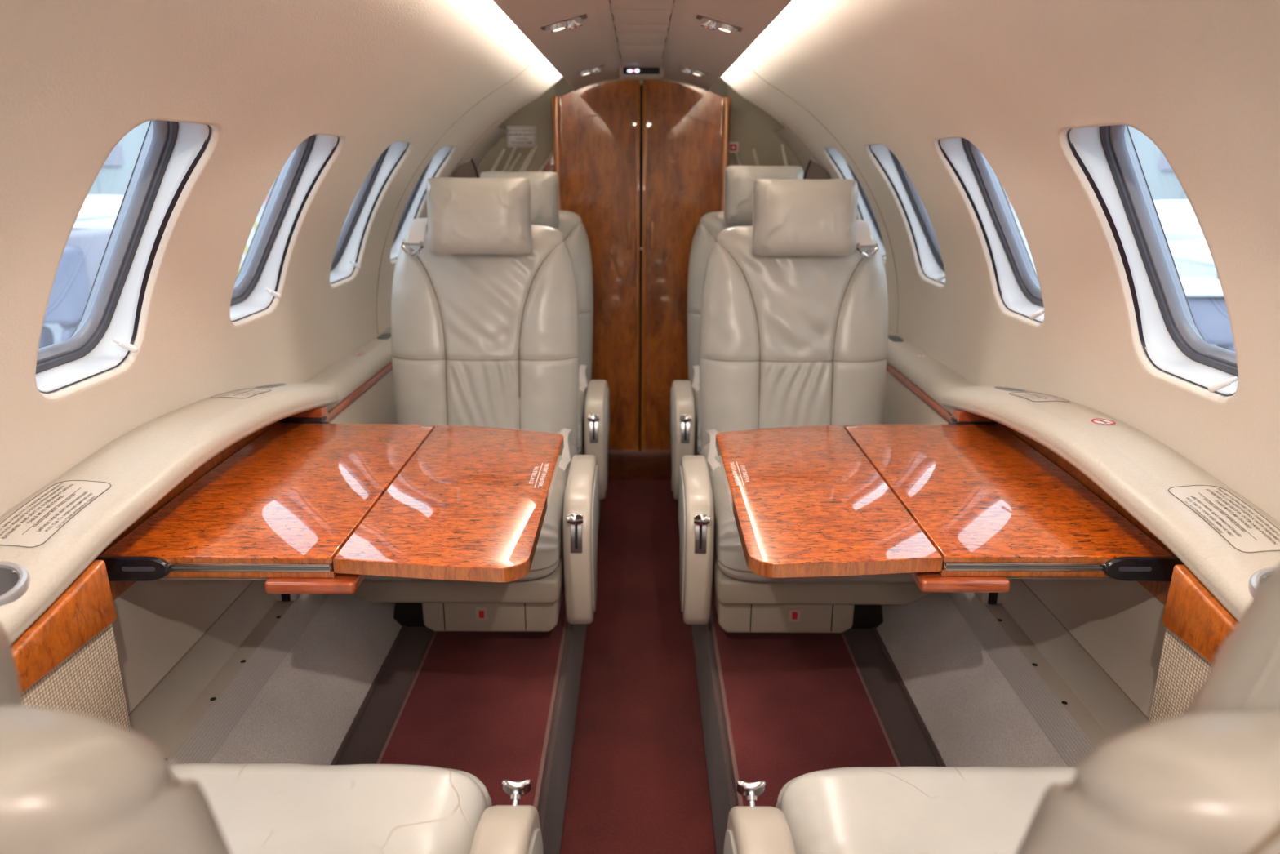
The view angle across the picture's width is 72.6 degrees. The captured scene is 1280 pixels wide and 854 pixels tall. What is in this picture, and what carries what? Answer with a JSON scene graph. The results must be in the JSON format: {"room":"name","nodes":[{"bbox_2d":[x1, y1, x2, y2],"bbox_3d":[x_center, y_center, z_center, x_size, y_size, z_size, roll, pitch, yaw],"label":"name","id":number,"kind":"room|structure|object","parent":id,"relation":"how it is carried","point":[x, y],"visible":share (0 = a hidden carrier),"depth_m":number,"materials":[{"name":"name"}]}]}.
{"room":"aircraft cabin","nodes":[
{"label":"aircraft cabin","id":0,"kind":"room"},
{"bbox_2d":[0,0,562,516],"bbox_3d":[-0.413,0.088,1.281,0.885,1.709,5.000,0,17,0],"label":"wall","id":1,"kind":"structure","parent":0,"point":[265,77],"depth_m":1.24,"materials":[{"name":"plastic"}]},
{"bbox_2d":[35,120,210,392],"bbox_3d":[-0.693,-0.243,1.095,0.266,0.382,0.250,0,17,0],"label":"window","id":2,"kind":"structure","parent":1,"relation":"in","point":[79,357],"depth_m":1.20,"materials":[{"name":"grey plastic"}]},
{"bbox_2d":[0,382,338,759],"bbox_3d":[-0.690,0.325,1.003,0.144,0.469,1.938,0,17,0],"label":"console","id":3,"kind":"object","parent":1,"relation":"attached to","point":[149,659],"depth_m":1.20,"materials":[{"name":"leather"}]},
{"bbox_2d":[0,480,111,547],"bbox_3d":[-0.690,0.099,1.018,0.071,0.023,0.151,0,17,0],"label":"placard","id":4,"kind":"object","parent":3,"relation":"on","point":[37,520],"visible":1,"depth_m":1.01,"materials":[{"name":"beige"}]},
{"bbox_2d":[210,388,271,398],"bbox_3d":[-0.699,-0.059,1.529,0.063,0.017,0.116,0,17,0],"label":"placard","id":5,"kind":"object","parent":3,"relation":"on","point":[246,393],"visible":1,"depth_m":1.52,"materials":[{"name":"beige plastic"}]},
{"bbox_2d":[273,593,301,601],"bbox_3d":[-0.673,0.311,1.667,0.044,0.030,0.050,0,17,0],"label":"clip","id":6,"kind":"object","parent":3,"relation":"attached to","point":[278,597],"visible":0.38,"depth_m":1.65,"materials":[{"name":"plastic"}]},
{"bbox_2d":[94,416,564,594],"bbox_3d":[-0.420,0.098,1.402,0.560,0.048,0.664,0,17,0],"label":"folding table","id":7,"kind":"object","parent":3,"relation":"attached to","point":[309,505],"visible":0.93,"depth_m":1.25,"materials":[{"name":"brown wood"}]},
{"bbox_2d":[528,462,549,487],"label":"print","id":8,"kind":"object","parent":7,"relation":"on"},
{"bbox_2d":[230,133,338,321],"bbox_3d":[-0.692,-0.390,1.583,0.266,0.382,0.250,0,17,0],"label":"window","id":9,"kind":"structure","parent":1,"relation":"in","point":[243,304],"depth_m":1.69,"materials":[{"name":"grey plastic"}]},
{"bbox_2d":[304,326,396,423],"bbox_3d":[-0.699,-0.111,2.537,0.089,0.337,1.582,0,17,0],"label":"console","id":10,"kind":"object","parent":1,"relation":"attached to","point":[363,383],"visible":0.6,"depth_m":2.14,"materials":[{"name":"leather"}]},
{"bbox_2d":[377,333,391,339],"bbox_3d":[-0.711,-0.252,2.432,0.030,0.005,0.075,0,17,0],"label":"air vent","id":11,"kind":"object","parent":10,"relation":"attached to","point":[382,335],"depth_m":2.43,"materials":[{"name":"grey plastic"}]},
{"bbox_2d":[329,141,408,284],"bbox_3d":[-0.692,-0.538,2.070,0.266,0.382,0.250,0,17,0],"label":"window","id":12,"kind":"structure","parent":1,"relation":"in","point":[346,265],"depth_m":2.18,"materials":[{"name":"grey plastic"}]},
{"bbox_2d":[390,146,452,260],"bbox_3d":[-0.691,-0.685,2.557,0.266,0.382,0.250,0,17,0],"label":"window","id":13,"kind":"structure","parent":1,"relation":"in","point":[442,154],"depth_m":2.67,"materials":[{"name":"grey"}]},
{"bbox_2d":[376,53,542,334],"bbox_3d":[-0.497,-0.609,2.366,0.492,0.757,0.003,0,17,0],"label":"trim","id":14,"kind":"structure","parent":1,"relation":"attached to","point":[541,54],"depth_m":2.35,"materials":[{"name":"brown plastic"}]},
{"bbox_2d":[452,158,479,177],"bbox_3d":[-0.564,-0.834,2.820,0.089,0.068,0.030,0,17,0],"label":"guide","id":15,"kind":"object","parent":1,"relation":"attached to","point":[468,169],"visible":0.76,"depth_m":2.81,"materials":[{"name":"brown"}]},
{"bbox_2d":[449,120,497,177],"bbox_3d":[-0.599,-0.685,2.865,0.288,0.614,0.003,0,17,0],"label":"trim","id":16,"kind":"structure","parent":1,"relation":"attached to","point":[497,120],"depth_m":2.80,"materials":[{"name":"brown plastic"}]},
{"bbox_2d":[474,84,555,177],"bbox_3d":[-0.474,-0.814,3.253,0.484,0.870,0.021,0,17,0],"label":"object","id":17,"kind":"structure","parent":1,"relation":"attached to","point":[538,113],"depth_m":3.19,"materials":[{"name":"white plastic"}]},
{"bbox_2d":[506,126,536,146],"bbox_3d":[-0.430,-1.057,3.173,0.106,0.072,0.005,0,17,0],"label":"placard","id":18,"kind":"object","parent":1,"relation":"attached to","point":[518,136],"visible":1,"depth_m":3.17,"materials":[{"name":"white"}]},
{"bbox_2d":[608,450,671,479],"bbox_3d":[-0.001,0.150,3.451,0.620,0.113,0.060,0,17,0],"label":"trim","id":19,"kind":"structure","parent":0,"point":[622,464],"depth_m":3.42,"materials":[{"name":"brown wood"}]},
{"bbox_2d":[554,76,728,97],"bbox_3d":[0.003,-0.732,3.435,1.698,1.372,0.001,0,17,0],"label":"wall","id":20,"kind":"structure","parent":0,"point":[562,86],"depth_m":3.27,"materials":[{"name":"beige"}]},
{"bbox_2d":[542,152,553,171],"bbox_3d":[-0.343,-0.960,3.206,0.074,0.099,0.010,0,17,0],"label":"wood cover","id":21,"kind":"object","parent":20,"relation":"attached to","point":[550,162],"visible":0.28,"depth_m":3.20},
{"bbox_2d":[551,95,562,210],"bbox_3d":[-0.295,-0.511,3.356,0.026,1.412,0.300,0,17,0],"label":"trim","id":22,"kind":"structure","parent":20,"relation":"attached to","point":[556,100],"depth_m":3.06,"materials":[{"name":"brown wood"}]},
{"bbox_2d":[560,80,639,451],"bbox_3d":[-0.145,-0.561,3.242,0.286,1.366,0.029,0,17,0],"label":"door","id":23,"kind":"structure","parent":20,"relation":"in","point":[600,122],"depth_m":3.17,"materials":[{"name":"brown wood"}]},
{"bbox_2d":[639,84,642,450],"bbox_3d":[0.002,-0.552,3.246,0.020,1.347,0.010,0,17,0],"label":"door frame","id":24,"kind":"structure","parent":20,"relation":"attached to","point":[641,86],"depth_m":3.23,"materials":[{"name":"black wood"}]},
{"bbox_2d":[640,80,723,451],"bbox_3d":[0.145,-0.559,3.240,0.294,1.366,0.033,0,17,0],"label":"door","id":25,"kind":"structure","parent":20,"relation":"in","point":[682,123],"depth_m":3.17,"materials":[{"name":"brown wood"}]},
{"bbox_2d":[719,96,730,211],"bbox_3d":[0.299,-0.508,3.356,0.026,1.412,0.300,0,17,0],"label":"trim","id":26,"kind":"structure","parent":20,"relation":"attached to","point":[726,112],"depth_m":3.06,"materials":[{"name":"brown wood"}]},
{"bbox_2d":[728,142,738,152],"bbox_3d":[0.334,-1.002,3.125,0.036,0.036,0.006,0,17,0],"label":"safety sign","id":27,"kind":"object","parent":20,"relation":"attached to","point":[733,146],"visible":0.83,"depth_m":3.12,"materials":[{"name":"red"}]},
{"bbox_2d":[493,0,791,91],"bbox_3d":[0.002,-0.539,0.856,0.448,0.068,4.350,0,17,0],"label":"ceiling","id":28,"kind":"structure","parent":0,"point":[593,43],"depth_m":1.86,"materials":[{"name":"plastic"}]},
{"bbox_2d":[539,13,587,31],"bbox_3d":[-0.146,-0.783,1.686,0.097,0.035,0.060,0,17,0],"label":"recessed light","id":29,"kind":"object","parent":28,"relation":"in","point":[575,21],"visible":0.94,"depth_m":1.67,"materials":[{"name":"plastic"}]},
{"bbox_2d":[573,63,605,75],"bbox_3d":[-0.145,-1.038,2.528,0.097,0.035,0.060,0,17,0],"label":"recessed light","id":30,"kind":"object","parent":28,"relation":"in","point":[596,68],"visible":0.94,"depth_m":2.52,"materials":[{"name":"plastic"}]},
{"bbox_2d":[617,44,665,62],"bbox_3d":[0.004,-1.025,2.396,0.120,0.003,0.372,0,17,0],"label":"ceiling access panel","id":31,"kind":"object","parent":28,"relation":"attached to","point":[628,53],"visible":0.95,"depth_m":2.38,"materials":[{"name":"plastic"}]},
{"bbox_2d":[618,65,664,79],"bbox_3d":[0.005,-1.113,2.738,0.142,0.034,0.094,0,17,0],"label":"sign","id":32,"kind":"object","parent":28,"relation":"attached to","point":[625,72],"visible":0.98,"depth_m":2.70,"materials":[{"name":"plastic"}]},
{"bbox_2d":[615,32,667,44],"bbox_3d":[0.004,-0.939,2.109,0.120,0.003,0.212,0,17,0],"label":"ceiling access panel","id":33,"kind":"object","parent":28,"relation":"attached to","point":[623,38],"visible":1,"depth_m":2.10,"materials":[{"name":"plastic"}]},
{"bbox_2d":[613,23,669,32],"bbox_3d":[0.004,-0.888,1.941,0.120,0.003,0.122,0,17,0],"label":"ceiling access panel","id":34,"kind":"object","parent":28,"relation":"attached to","point":[620,28],"visible":0.97,"depth_m":1.93,"materials":[{"name":"plastic"}]},
{"bbox_2d":[611,8,672,24],"bbox_3d":[0.004,-0.842,1.788,0.120,0.003,0.182,0,17,0],"label":"ceiling access panel","id":35,"kind":"object","parent":28,"relation":"attached to","point":[620,15],"visible":1,"depth_m":1.77,"materials":[{"name":"plastic"}]},
{"bbox_2d":[609,0,674,8],"bbox_3d":[0.003,-0.779,1.582,0.120,0.003,0.232,0,17,0],"label":"ceiling access panel","id":36,"kind":"object","parent":28,"relation":"attached to","point":[615,4],"visible":1,"depth_m":1.64,"materials":[{"name":"plastic"}]},
{"bbox_2d":[677,64,709,75],"bbox_3d":[0.154,-1.036,2.528,0.097,0.035,0.060,0,17,0],"label":"recessed light","id":37,"kind":"object","parent":28,"relation":"in","point":[684,68],"visible":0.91,"depth_m":2.52,"materials":[{"name":"plastic"}]},
{"bbox_2d":[696,13,743,32],"bbox_3d":[0.153,-0.782,1.686,0.097,0.035,0.060,0,17,0],"label":"recessed light","id":38,"kind":"object","parent":28,"relation":"in","point":[708,22],"visible":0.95,"depth_m":1.67,"materials":[{"name":"plastic"}]},
{"bbox_2d":[720,0,1279,522],"bbox_3d":[0.412,0.091,1.281,0.885,1.709,5.000,0,17,0],"label":"wall","id":39,"kind":"structure","parent":0,"point":[1200,79],"depth_m":1.24,"materials":[{"name":"plastic"}]},
{"bbox_2d":[728,84,808,179],"bbox_3d":[0.514,-0.809,3.253,0.420,0.870,0.021,0,17,0],"label":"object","id":40,"kind":"structure","parent":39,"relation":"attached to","point":[750,126],"depth_m":3.18,"materials":[{"name":"white plastic"}]},
{"bbox_2d":[782,122,820,165],"bbox_3d":[0.605,-0.701,2.932,0.288,0.614,0.003,0,17,0],"label":"trim","id":41,"kind":"structure","parent":39,"relation":"attached to","point":[782,122],"depth_m":2.86,"materials":[{"name":"brown plastic"}]},
{"bbox_2d":[677,499,939,853],"bbox_3d":[0.319,0.735,1.288,0.360,0.250,4.440,0,17,0],"label":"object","id":42,"kind":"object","parent":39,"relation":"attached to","point":[910,745],"depth_m":1.63,"materials":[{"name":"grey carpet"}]},
{"bbox_2d":[706,622,735,808],"bbox_3d":[0.145,0.488,1.662,0.006,0.004,3.500,0,17,0],"label":"rail","id":43,"kind":"object","parent":42,"relation":"on","point":[716,686],"visible":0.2,"depth_m":1.54,"materials":[{"name":"grey metal"}]},
{"bbox_2d":[710,584,901,807],"bbox_3d":[0.290,0.471,1.709,0.276,0.010,3.000,0,17,0],"label":"floor mat","id":44,"kind":"object","parent":42,"relation":"on","point":[796,704],"visible":0.3,"depth_m":1.57,"materials":[{"name":"red carpet"}]},
{"bbox_2d":[670,165,803,499],"bbox_3d":[0.354,-0.280,2.574,0.526,0.940,0.758,0,17,0],"label":"reclining chair","id":45,"kind":"object","parent":44,"relation":"on","point":[740,180],"visible":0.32,"depth_m":2.64,"materials":[{"name":"leather"}]},
{"bbox_2d":[689,377,701,454],"bbox_3d":[0.366,-0.050,2.563,0.424,0.128,0.604,0,17,0],"label":"seat cushion","id":46,"kind":"object","parent":45,"relation":"on","point":[695,442],"depth_m":2.38,"materials":[{"name":"beige leather"}]},
{"bbox_2d":[678,178,930,633],"bbox_3d":[0.350,-0.067,1.917,0.526,0.912,0.758,0,17,0],"label":"reclining chair","id":47,"kind":"object","parent":44,"relation":"on","point":[793,332],"visible":0.82,"depth_m":2.09,"materials":[{"name":"beige leather"}]},
{"bbox_2d":[700,442,914,582],"bbox_3d":[0.361,0.150,1.902,0.424,0.128,0.604,0,17,0],"label":"seat cushion","id":48,"kind":"object","parent":47,"relation":"on","point":[726,554],"depth_m":1.64,"materials":[{"name":"beige leather"}]},
{"bbox_2d":[723,564,1279,853],"bbox_3d":[0.341,0.382,0.655,0.506,0.786,0.663,-1,17,-3],"label":"reclining chair","id":49,"kind":"object","parent":44,"relation":"on","point":[1206,779],"visible":1,"depth_m":0.41,"materials":[{"name":"leather"}]},
{"bbox_2d":[775,766,1077,853],"bbox_3d":[0.364,0.509,0.715,0.424,0.128,0.604,0,17,0],"label":"seat cushion","id":50,"kind":"object","parent":49,"relation":"on","point":[889,810],"depth_m":0.90,"materials":[{"name":"beige leather"}]},
{"bbox_2d":[871,626,946,766],"bbox_3d":[0.498,0.444,1.805,0.010,0.010,3.200,0,17,0],"label":"piping","id":51,"kind":"object","parent":42,"relation":"on","point":[910,701],"visible":0.47,"depth_m":1.60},
{"bbox_2d":[875,591,1068,767],"bbox_3d":[0.575,0.406,1.689,0.157,0.150,3.400,0,17,0],"label":"carpet","id":52,"kind":"object","parent":42,"relation":"on","point":[971,713],"visible":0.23,"depth_m":1.52,"materials":[{"name":"grey carpet"}]},
{"bbox_2d":[945,592,1096,767],"bbox_3d":[0.634,0.346,1.671,0.038,0.031,3.400,0,17,0],"label":"band","id":53,"kind":"object","parent":52,"relation":"attached to","point":[1069,740],"visible":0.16,"depth_m":1.43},
{"bbox_2d":[803,160,830,179],"bbox_3d":[0.571,-0.829,2.820,0.089,0.068,0.030,0,17,0],"label":"guide","id":54,"kind":"object","parent":39,"relation":"attached to","point":[813,171],"visible":0.8,"depth_m":2.81,"materials":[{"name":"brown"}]},
{"bbox_2d":[738,57,898,333],"bbox_3d":[0.503,-0.622,2.423,0.492,0.757,0.003,0,17,0],"label":"trim","id":55,"kind":"structure","parent":39,"relation":"attached to","point":[739,57],"depth_m":2.40,"materials":[{"name":"brown plastic"}]},
{"bbox_2d":[826,147,885,260],"bbox_3d":[0.697,-0.696,2.612,0.266,0.382,0.250,0,17,0],"label":"window","id":56,"kind":"structure","parent":39,"relation":"in","point":[839,161],"depth_m":2.72,"materials":[{"name":"grey plastic"}]},
{"bbox_2d":[869,143,945,284],"bbox_3d":[0.696,-0.544,2.110,0.266,0.382,0.250,0,17,0],"label":"window","id":57,"kind":"structure","parent":39,"relation":"in","point":[928,260],"depth_m":2.22,"materials":[{"name":"grey plastic"}]},
{"bbox_2d":[881,327,975,424],"bbox_3d":[0.700,-0.104,2.537,0.089,0.337,1.582,0,17,0],"label":"console","id":58,"kind":"object","parent":39,"relation":"attached to","point":[915,387],"visible":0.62,"depth_m":2.15,"materials":[{"name":"leather"}]},
{"bbox_2d":[888,335,903,342],"bbox_3d":[0.713,-0.246,2.432,0.030,0.005,0.075,0,17,0],"label":"air vent","id":59,"kind":"object","parent":58,"relation":"attached to","point":[891,338],"depth_m":2.42,"materials":[{"name":"grey plastic"}]},
{"bbox_2d":[938,137,1044,322],"bbox_3d":[0.696,-0.392,1.609,0.266,0.382,0.250,0,17,0],"label":"window","id":60,"kind":"structure","parent":39,"relation":"in","point":[1012,297],"depth_m":1.72,"materials":[{"name":"grey plastic"}]},
{"bbox_2d":[941,385,1279,747],"bbox_3d":[0.687,0.332,1.003,0.144,0.469,1.938,0,17,0],"label":"console","id":61,"kind":"object","parent":39,"relation":"attached to","point":[1120,657],"depth_m":1.23,"materials":[{"name":"leather"}]},
{"bbox_2d":[715,417,1182,592],"bbox_3d":[0.419,0.098,1.415,0.560,0.048,0.661,0,17,0],"label":"folding table","id":62,"kind":"object","parent":61,"relation":"attached to","point":[956,506],"visible":0.95,"depth_m":1.26,"materials":[{"name":"brown wood"}]},
{"bbox_2d":[729,461,749,485],"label":"print","id":63,"kind":"object","parent":62,"relation":"on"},
{"bbox_2d":[973,592,1006,604],"bbox_3d":[0.671,0.317,1.667,0.044,0.030,0.050,0,17,0],"label":"clip","id":64,"kind":"object","parent":61,"relation":"attached to","point":[993,598],"visible":0.57,"depth_m":1.65,"materials":[{"name":"plastic"}]},
{"bbox_2d":[1008,391,1068,401],"bbox_3d":[0.699,-0.053,1.529,0.063,0.017,0.116,0,17,0],"label":"placard","id":65,"kind":"object","parent":61,"relation":"on","point":[1034,397],"visible":1,"depth_m":1.52,"materials":[{"name":"beige plastic"}]},
{"bbox_2d":[1089,418,1116,425],"bbox_3d":[0.700,-0.008,1.316,0.037,0.002,0.037,0,17,0],"label":"sticker","id":66,"kind":"object","parent":61,"relation":"attached to","point":[1100,421],"visible":1,"depth_m":1.32,"materials":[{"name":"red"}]},
{"bbox_2d":[1168,484,1279,552],"bbox_3d":[0.690,0.105,1.018,0.071,0.023,0.151,0,17,0],"label":"placard","id":67,"kind":"object","parent":61,"relation":"on","point":[1242,526],"visible":1,"depth_m":1.01,"materials":[{"name":"beige"}]},
{"bbox_2d":[1067,124,1238,395],"bbox_3d":[0.695,-0.240,1.107,0.266,0.382,0.250,0,17,0],"label":"window","id":68,"kind":"structure","parent":39,"relation":"in","point":[1214,368],"depth_m":1.21,"materials":[{"name":"grey plastic"}]},
{"bbox_3d":[-0.004,0.861,1.331,0.284,0.020,4.450,0,17,0],"label":"floor","id":69,"kind":"structure","parent":0,"visible":0},
{"bbox_2d":[337,499,601,853],"bbox_3d":[-0.325,0.732,1.288,0.360,0.250,4.440,0,17,0],"label":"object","id":70,"kind":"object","parent":69,"relation":"on","point":[366,744],"depth_m":1.62,"materials":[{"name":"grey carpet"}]},
{"bbox_2d":[208,594,401,764],"bbox_3d":[-0.578,0.401,1.689,0.157,0.150,3.400,0,17,0],"label":"carpet","id":71,"kind":"object","parent":70,"relation":"on","point":[304,712],"visible":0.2,"depth_m":1.52,"materials":[{"name":"grey carpet"}]},
{"bbox_2d":[168,594,329,764],"bbox_3d":[-0.637,0.341,1.671,0.038,0.031,3.400,0,17,0],"label":"band","id":72,"kind":"object","parent":71,"relation":"attached to","point":[207,736],"visible":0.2,"depth_m":1.41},
{"bbox_2d":[330,625,406,764],"bbox_3d":[-0.502,0.440,1.805,0.010,0.010,3.200,0,17,0],"label":"piping","id":73,"kind":"object","parent":70,"relation":"on","point":[363,705],"visible":0.47,"depth_m":1.60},
{"bbox_2d":[376,585,567,808],"bbox_3d":[-0.294,0.469,1.709,0.276,0.010,3.000,0,17,0],"label":"floor mat","id":74,"kind":"object","parent":70,"relation":"on","point":[481,704],"visible":0.3,"depth_m":1.57,"materials":[{"name":"red carpet"}]},
{"bbox_2d":[0,622,543,853],"bbox_3d":[-0.363,0.396,0.659,0.523,0.748,0.650,0,17,0],"label":"reclining chair","id":75,"kind":"object","parent":74,"relation":"on","point":[71,782],"visible":1,"depth_m":0.46,"materials":[{"name":"leather"}]},
{"bbox_2d":[169,763,491,853],"bbox_3d":[-0.378,0.506,0.715,0.424,0.128,0.604,0,17,0],"label":"seat cushion","id":76,"kind":"object","parent":75,"relation":"on","point":[261,808],"depth_m":0.89,"materials":[{"name":"beige leather"}]},
{"bbox_2d":[351,177,599,631],"bbox_3d":[-0.353,-0.070,1.917,0.526,0.912,0.758,0,17,0],"label":"reclining chair","id":77,"kind":"object","parent":74,"relation":"on","point":[485,332],"visible":0.73,"depth_m":2.10,"materials":[{"name":"beige leather"}]},
{"bbox_2d":[364,441,577,581],"bbox_3d":[-0.367,0.147,1.902,0.424,0.128,0.604,0,17,0],"label":"seat cushion","id":78,"kind":"object","parent":77,"relation":"on","point":[551,551],"depth_m":1.67,"materials":[{"name":"beige leather"}]},
{"bbox_2d":[480,171,608,499],"bbox_3d":[-0.354,-0.274,2.577,0.526,0.920,0.758,0,17,0],"label":"reclining chair","id":79,"kind":"object","parent":74,"relation":"on","point":[593,394],"visible":0.23,"depth_m":2.64,"materials":[{"name":"leather"}]},
{"bbox_2d":[577,376,590,454],"bbox_3d":[-0.368,-0.053,2.563,0.424,0.128,0.604,0,17,0],"label":"seat cushion","id":80,"kind":"object","parent":79,"relation":"on","point":[584,381],"depth_m":2.38,"materials":[{"name":"beige leather"}]},
{"bbox_2d":[538,623,572,831],"bbox_3d":[-0.149,0.487,1.662,0.006,0.004,3.500,0,17,0],"label":"rail","id":81,"kind":"object","parent":70,"relation":"on","point":[562,676],"visible":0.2,"depth_m":1.51,"materials":[{"name":"grey metal"}]},
{"bbox_2d":[560,479,715,853],"bbox_3d":[-0.004,0.850,1.320,0.282,0.008,4.415,0,17,0],"label":"carpet","id":82,"kind":"object","parent":69,"relation":"on","point":[638,781],"visible":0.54,"depth_m":2.00,"materials":[{"name":"red carpet"}]},
{"label":"outside","id":83,"kind":"structure","parent":0,"visible":0},
{"bbox_2d":[43,200,1234,345],"bbox_3d":[0.022,-4.932,24.627,120.000,0.020,130.000,0,17,0],"label":"ground","id":84,"kind":"structure","parent":83,"point":[1185,269],"depth_m":21.18,"materials":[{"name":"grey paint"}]},
{"bbox_2d":[38,227,112,348],"bbox_3d":[-7.567,-1.837,11.626,0.850,1.520,1.300,0,17,0],"label":"tool cart","id":85,"kind":"object","parent":84,"relation":"on","point":[80,261],"visible":0.34,"depth_m":11.19,"materials":[{"name":"blue metal"}]},
{"bbox_2d":[58,195,124,328],"bbox_3d":[-9.507,-3.124,15.470,3.840,1.782,9.000,0,17,0],"label":"aircraft","id":86,"kind":"object","parent":84,"relation":"on","point":[96,211],"visible":0.06,"depth_m":15.76,"materials":[{"name":"white paint"}]},
{"bbox_2d":[87,120,276,200],"bbox_3d":[-24.006,-10.174,26.207,0.500,8.900,76.000,0,17,0],"label":"wall","id":87,"kind":"structure","parent":84,"relation":"on","point":[113,179],"depth_m":40.11,"materials":[{"name":"grey"}]},
{"bbox_2d":[235,218,257,278],"bbox_3d":[-8.283,-3.909,18.156,0.897,1.723,0.900,0,17,0],"label":"step ladder","id":88,"kind":"object","parent":84,"relation":"on","point":[255,224],"visible":0.03,"depth_m":18.43,"materials":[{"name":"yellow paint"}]},
{"bbox_2d":[1001,125,1188,204],"bbox_3d":[24.094,-9.964,26.207,0.500,8.900,76.000,0,17,0],"label":"wall","id":89,"kind":"structure","parent":84,"relation":"on","point":[1163,184],"depth_m":40.60,"materials":[{"name":"grey"}]},
{"bbox_2d":[1153,200,1219,279],"bbox_3d":[9.533,-3.041,15.470,3.840,1.782,9.000,0,17,0],"label":"aircraft","id":90,"kind":"object","parent":84,"relation":"on","point":[1187,242],"visible":0.15,"depth_m":16.23,"materials":[{"name":"white paint"}]},
{"bbox_2d":[1180,278,1235,351],"bbox_3d":[6.831,-1.259,10.789,1.050,1.020,1.200,0,17,0],"label":"tool cart","id":91,"kind":"object","parent":84,"relation":"on","point":[1205,296],"visible":0.12,"depth_m":10.28,"materials":[{"name":"blue metal"}]},
{"bbox_2d":[1180,278,1223,296],"bbox_3d":[6.832,-1.714,10.651,1.050,0.070,1.200,0,17,0],"label":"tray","id":92,"kind":"object","parent":91,"relation":"on","point":[1192,286],"depth_m":10.33,"materials":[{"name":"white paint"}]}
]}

